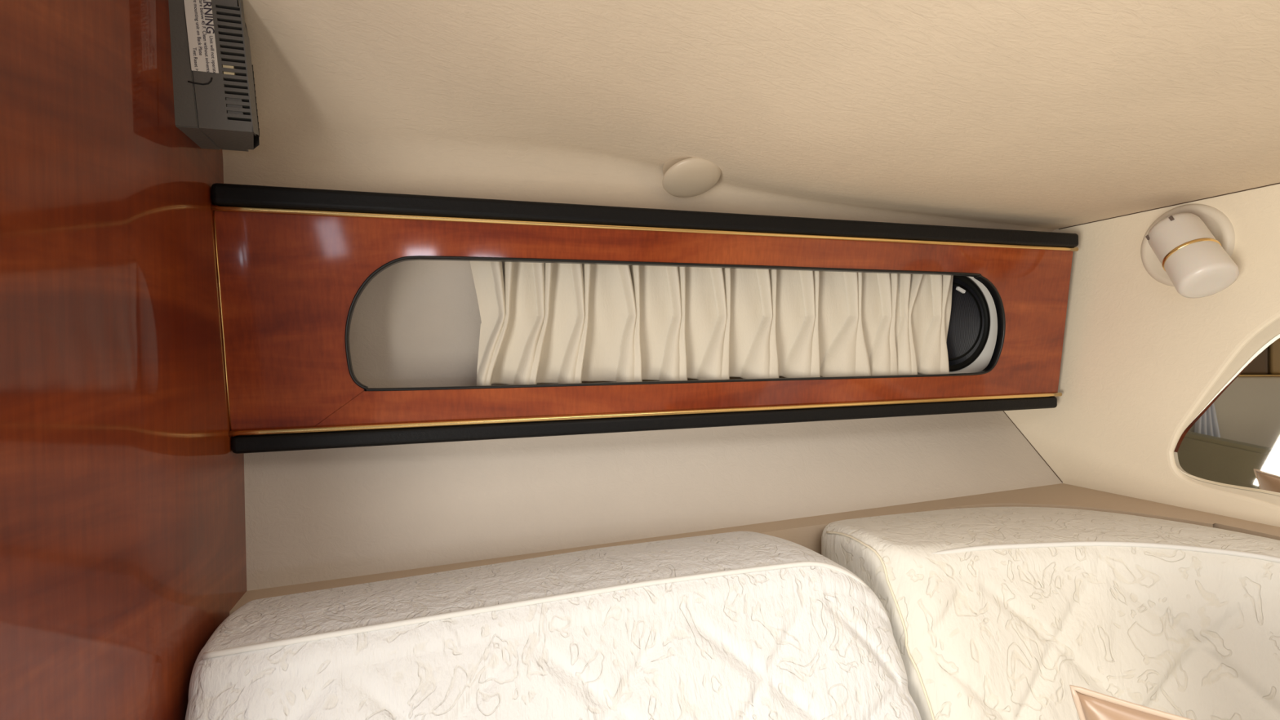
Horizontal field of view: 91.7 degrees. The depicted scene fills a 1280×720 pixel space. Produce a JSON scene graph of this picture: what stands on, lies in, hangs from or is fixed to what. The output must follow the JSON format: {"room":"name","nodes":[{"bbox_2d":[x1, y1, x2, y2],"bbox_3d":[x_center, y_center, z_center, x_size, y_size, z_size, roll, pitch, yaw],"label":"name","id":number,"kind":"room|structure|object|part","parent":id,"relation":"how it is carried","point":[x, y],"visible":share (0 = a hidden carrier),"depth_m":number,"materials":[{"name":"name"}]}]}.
{"room":"ship interior","nodes":[
{"label":"ship interior","id":0,"kind":"room"},
{"bbox_2d":[0,0,246,719],"bbox_3d":[-0.391,0.304,0.493,0.059,1.603,0.492,-1,1,-10],"label":"wall","id":1,"kind":"structure","parent":0,"point":[122,524],"depth_m":0.42,"materials":[{"name":"brown wood"}]},
{"bbox_2d":[168,0,259,151],"bbox_3d":[-0.356,-0.247,0.524,0.065,0.119,0.064,-1,1,-18],"label":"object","id":2,"kind":"object","parent":1,"relation":"attached to","point":[215,104],"visible":1,"depth_m":0.50,"materials":[{"name":"grey plastic"}]},
{"bbox_3d":[-0.333,-0.212,0.510,0.011,0.002,0.006,-1,1,-18],"label":"plate","id":3,"kind":"part","parent":2,"relation":"part of","materials":[{"name":"grey plastic"}]},
{"bbox_2d":[215,3,254,136],"bbox_3d":[-0.336,-0.241,0.522,0.023,0.090,0.042,-1,1,-18],"label":"vent","id":4,"kind":"object","parent":2,"relation":"attached to","point":[234,73],"depth_m":0.51,"materials":[{"name":"grey plastic"}]},
{"bbox_3d":[-0.332,-0.207,0.510,0.011,0.002,0.006,-1,1,-18],"label":"plate","id":5,"kind":"part","parent":2,"relation":"part of","materials":[{"name":"grey plastic"}]},
{"bbox_3d":[-0.332,-0.202,0.511,0.011,0.002,0.006,-1,1,-18],"label":"plate","id":6,"kind":"part","parent":2,"relation":"part of","materials":[{"name":"grey plastic"}]},
{"bbox_3d":[-0.340,-0.247,0.532,0.063,0.119,0.024,0,1,44],"label":"panel","id":7,"kind":"part","parent":2,"relation":"part of","materials":[{"name":"grey plastic"}]},
{"bbox_2d":[244,260,1062,591],"bbox_3d":[0.104,0.030,0.837,1.104,0.401,0.124,-1,1,-18],"label":"wall","id":8,"kind":"structure","parent":0,"point":[316,515],"depth_m":0.74,"materials":[{"name":"beige paint"}]},
{"bbox_2d":[210,182,1078,453],"bbox_3d":[0.105,-0.045,0.808,1.089,0.254,0.166,-1,1,-18],"label":"panel","id":9,"kind":"object","parent":8,"relation":"attached to","point":[295,265],"visible":1,"depth_m":0.68,"materials":[{"name":"brown wood"}]},
{"bbox_3d":[0.109,0.073,0.785,1.077,0.018,0.038,-1,1,-18],"label":"padded rail","id":10,"kind":"part","parent":9,"relation":"part of","materials":[{"name":"black plastic"}]},
{"bbox_3d":[0.114,-0.162,0.744,1.070,0.020,0.039,-1,1,-18],"label":"padded rail","id":11,"kind":"part","parent":9,"relation":"part of","materials":[{"name":"black leather"}]},
{"bbox_2d":[917,275,997,374],"bbox_3d":[0.448,-0.058,0.963,0.256,0.220,0.118,-1,1,-18],"label":"speaker","id":12,"kind":"object","parent":8,"relation":"attached to","point":[972,331],"visible":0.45,"depth_m":0.93},
{"bbox_3d":[0.098,-0.135,0.799,0.811,0.008,0.008,-1,1,-18],"label":"rail","id":13,"kind":"object","parent":8,"relation":"attached to","visible":0},
{"bbox_2d":[469,261,953,386],"bbox_3d":[0.133,-0.052,0.798,0.681,0.162,0.031,-1,1,-18],"label":"curtain","id":14,"kind":"object","parent":13,"relation":"hanging from","point":[542,322],"visible":0.91,"depth_m":0.78,"materials":[{"name":"beige fabric"}]},
{"bbox_2d":[222,0,1279,231],"bbox_3d":[0.444,-0.279,-0.245,1.103,0.229,2.192,-1,1,-18],"label":"ceiling","id":15,"kind":"structure","parent":0,"point":[1028,115],"depth_m":0.56,"materials":[{"name":"fabric"}]},
{"bbox_2d":[662,157,721,197],"bbox_3d":[0.060,-0.219,0.727,0.070,0.044,0.068,-1,1,-18],"label":"button","id":16,"kind":"object","parent":15,"relation":"attached to","point":[687,177],"visible":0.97,"depth_m":0.71,"materials":[{"name":"beige plastic"}]},
{"bbox_2d":[1003,182,1279,527],"bbox_3d":[1.023,0.435,0.015,0.135,1.303,2.328,-1,1,-18],"label":"wall","id":17,"kind":"structure","parent":0,"point":[1141,358],"depth_m":0.84,"materials":[{"name":"beige paint"}]},
{"bbox_2d":[229,483,1279,615],"bbox_3d":[0.332,0.297,0.151,1.109,0.191,1.413,-1,1,-18],"label":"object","id":18,"kind":"structure","parent":17,"relation":"attached to","point":[806,532],"depth_m":0.79,"materials":[{"name":"plastic"}]},
{"bbox_2d":[1140,204,1239,297],"bbox_3d":[0.661,-0.135,0.764,0.094,0.123,0.134,-1,1,-18],"label":"reading lamp","id":19,"kind":"object","parent":17,"relation":"attached to","point":[1188,248],"visible":1,"depth_m":0.73,"materials":[{"name":"beige plastic"}]},
{"bbox_3d":[0.656,-0.106,0.728,0.057,0.065,0.068,-1,1,4],"label":"lamp shade","id":20,"kind":"part","parent":19,"relation":"part of","materials":[{"name":"beige plastic"}]},
{"bbox_2d":[1173,333,1279,496],"bbox_3d":[0.803,0.042,0.687,0.002,0.262,0.327,-1,1,-41],"label":"wall mirror","id":21,"kind":"object","parent":17,"relation":"attached to","point":[1233,442],"visible":1,"depth_m":0.76,"materials":[{"name":"white mirror"}]},
{"bbox_3d":[-0.373,1.119,-0.446,2.833,0.017,2.294,-1,1,-18],"label":"floor","id":22,"kind":"structure","parent":0,"visible":0},
{"bbox_3d":[0.344,0.800,0.141,1.071,0.584,1.317,-1,1,-18],"label":"berth","id":23,"kind":"object","parent":22,"relation":"on","visible":0},
{"bbox_2d":[185,531,921,719],"bbox_3d":[-0.041,0.358,0.592,0.666,0.306,0.237,-1,1,-18],"label":"mattress","id":24,"kind":"object","parent":23,"relation":"on","point":[735,625],"visible":1,"depth_m":0.57,"materials":[{"name":"white fabric"}]},
{"bbox_2d":[821,506,1279,719],"bbox_3d":[0.512,0.341,0.558,0.418,0.297,0.617,-1,1,-18],"label":"mattress","id":25,"kind":"object","parent":23,"relation":"on","point":[993,613],"visible":0.95,"depth_m":0.65,"materials":[{"name":"white fabric"}]},
{"bbox_2d":[1069,684,1193,719],"bbox_3d":[0.431,0.360,0.371,0.289,0.279,0.070,-1,1,16],"label":"satin pillow","id":26,"kind":"object","parent":23,"relation":"on","point":[1090,704],"visible":1,"depth_m":0.41,"materials":[{"name":"brown fabric"}]}
]}

